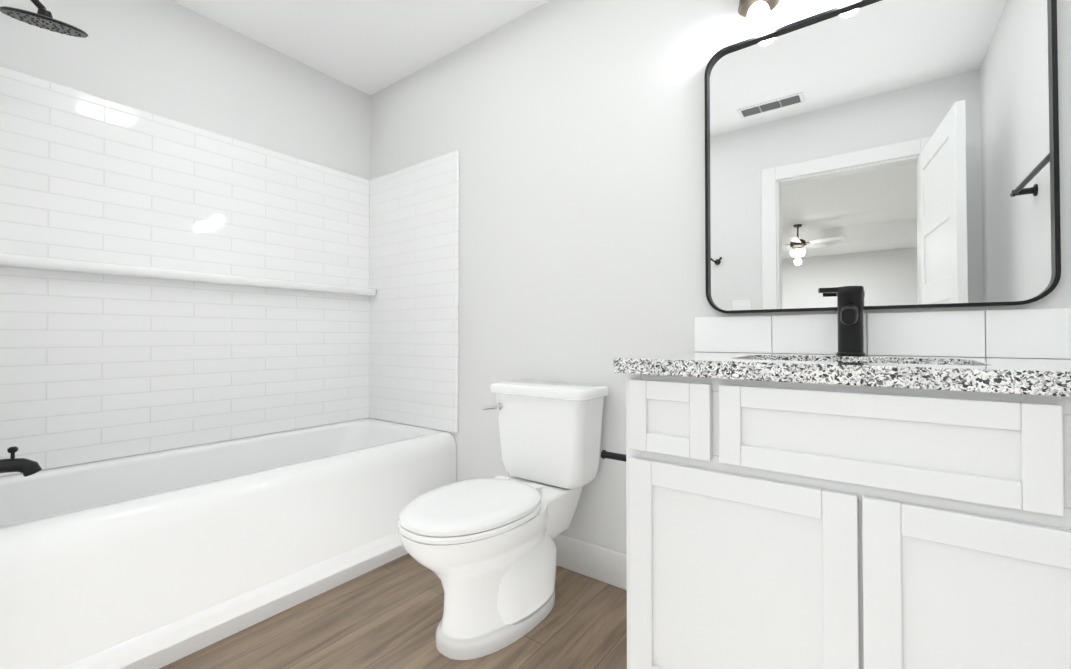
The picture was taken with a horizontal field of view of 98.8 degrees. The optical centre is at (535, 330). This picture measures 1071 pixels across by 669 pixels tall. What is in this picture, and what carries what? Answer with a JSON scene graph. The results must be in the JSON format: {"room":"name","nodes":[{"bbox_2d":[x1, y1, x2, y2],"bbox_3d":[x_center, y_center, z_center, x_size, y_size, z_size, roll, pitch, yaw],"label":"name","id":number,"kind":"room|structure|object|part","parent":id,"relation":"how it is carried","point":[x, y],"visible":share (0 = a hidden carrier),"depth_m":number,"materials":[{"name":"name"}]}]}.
{"room":"bathroom","nodes":[
{"label":"bathroom","id":0,"kind":"room"},
{"bbox_2d":[171,0,549,95],"bbox_3d":[-2.243,-1.671,-1.381,6.440,0.360,8.440,-1,-1,37],"label":"ceiling","id":1,"kind":"structure","parent":0,"point":[370,47],"depth_m":2.19,"materials":[{"name":"white paint"}]},
{"bbox_2d":[159,553,626,668],"bbox_3d":[-2.243,0.978,-1.419,6.440,0.060,8.440,-1,-1,37],"label":"floor","id":2,"kind":"structure","parent":0,"point":[388,615],"depth_m":1.50,"materials":[{"name":"wood"}]},
{"bbox_2d":[0,418,455,668],"bbox_3d":[-1.171,0.755,1.897,0.777,0.480,1.596,-1,-1,37],"label":"bathtub","id":3,"kind":"object","parent":2,"relation":"on","point":[157,560],"visible":0.96,"depth_m":1.54,"materials":[{"name":"white ceramic"}]},
{"bbox_2d":[398,380,608,659],"bbox_3d":[-0.122,0.603,1.616,0.470,0.777,0.791,-1,-1,37],"label":"toilet","id":4,"kind":"object","parent":2,"relation":"on","point":[483,550],"visible":1,"depth_m":1.51,"materials":[{"name":"white ceramic"}]},
{"bbox_3d":[-0.205,0.571,1.499,0.382,0.050,0.504,-1,-1,37],"label":"seat","id":5,"kind":"part","parent":4,"relation":"part of","materials":[{"name":"white plastic"}]},
{"bbox_3d":[-0.176,0.312,1.872,0.084,0.031,0.038,-1,-1,37],"label":"lever","id":6,"kind":"part","parent":4,"relation":"part of","materials":[{"name":"silver metal"}]},
{"bbox_3d":[0.048,0.407,1.843,0.462,0.379,0.228,-1,-1,37],"label":"tank","id":7,"kind":"part","parent":4,"relation":"part of","materials":[{"name":"white ceramic"}]},
{"bbox_2d":[601,286,1070,668],"bbox_3d":[0.709,0.430,1.135,1.161,1.108,0.589,-1,-1,37],"label":"bathroom vanity","id":8,"kind":"object","parent":2,"relation":"on","point":[850,504],"visible":1,"depth_m":0.88,"materials":[{"name":"white paint"}]},
{"bbox_2d":[613,352,1070,396],"bbox_3d":[0.773,0.088,1.092,1.003,0.038,0.589,-1,-1,37],"label":"countertop","id":9,"kind":"structure","parent":8,"relation":"on","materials":[{"name":"stone"}]},
{"bbox_2d":[818,286,865,355],"bbox_3d":[0.848,-0.025,1.275,0.110,0.193,0.127,-1,-1,37],"label":"faucet","id":10,"kind":"object","parent":9,"relation":"on","point":[849,298],"depth_m":1.26,"materials":[{"name":"black metal"}]},
{"bbox_2d":[0,0,1070,553],"bbox_3d":[-2.243,-0.272,-1.401,6.440,2.440,8.440,-1,-1,37],"label":"wall","id":11,"kind":"structure","parent":0,"point":[572,132],"depth_m":1.94,"materials":[{"name":"white paint"}]},
{"bbox_2d":[0,0,87,37],"bbox_3d":[-1.564,-1.048,1.410,0.186,0.227,0.274,-1,-1,37],"label":"shower head","id":12,"kind":"object","parent":11,"relation":"attached to","point":[42,17],"visible":1,"depth_m":1.42},
{"bbox_2d":[0,66,458,476],"bbox_3d":[-1.173,-0.203,1.912,0.774,1.434,1.599,-1,-1,37],"label":"tiled wall","id":13,"kind":"structure","parent":11,"relation":"attached to","point":[96,367],"depth_m":2.06,"materials":[{"name":"white tile"}]},
{"bbox_2d":[0,446,41,476],"bbox_3d":[-1.590,0.398,1.353,0.068,0.094,0.186,-1,-1,37],"label":"tub spout","id":14,"kind":"object","parent":13,"relation":"attached to","point":[25,467],"visible":1,"depth_m":1.38,"materials":[{"name":"black metal"}]},
{"bbox_2d":[0,253,375,295],"bbox_3d":[-1.442,-0.234,2.112,0.104,0.040,1.566,-1,-1,37],"label":"tile ledge","id":15,"kind":"object","parent":13,"relation":"attached to","point":[41,263],"visible":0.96,"depth_m":1.90,"materials":[{"name":"white tile"}]},
{"bbox_2d":[553,534,626,589],"bbox_3d":[0.084,0.928,1.953,1.176,0.135,0.012,-1,-1,37],"label":"baseboard","id":16,"kind":"structure","parent":11,"relation":"attached to","point":[600,563],"depth_m":1.83,"materials":[{"name":"white paint"}]},
{"bbox_2d":[738,0,778,17],"bbox_3d":[0.888,-1.102,1.309,0.620,0.167,0.135,-1,-1,37],"label":"sconce","id":17,"kind":"object","parent":11,"relation":"attached to","point":[752,8],"visible":1,"depth_m":1.48,"materials":[{"name":"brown glass"}]},
{"bbox_2d":[704,0,1060,313],"bbox_3d":[0.920,-0.507,1.344,0.820,0.896,0.027,-1,-1,37],"label":"mirror","id":18,"kind":"object","parent":11,"relation":"attached to","point":[894,154],"visible":0.94,"depth_m":1.29,"materials":[{"name":"black mirror"}]},
{"bbox_2d":[694,308,1070,358],"bbox_3d":[0.955,0.011,1.322,0.981,0.120,0.010,-1,-1,37],"label":"tile backsplash","id":19,"kind":"structure","parent":11,"relation":"attached to","point":[1031,333],"depth_m":1.26,"materials":[{"name":"white tile"}]}
]}

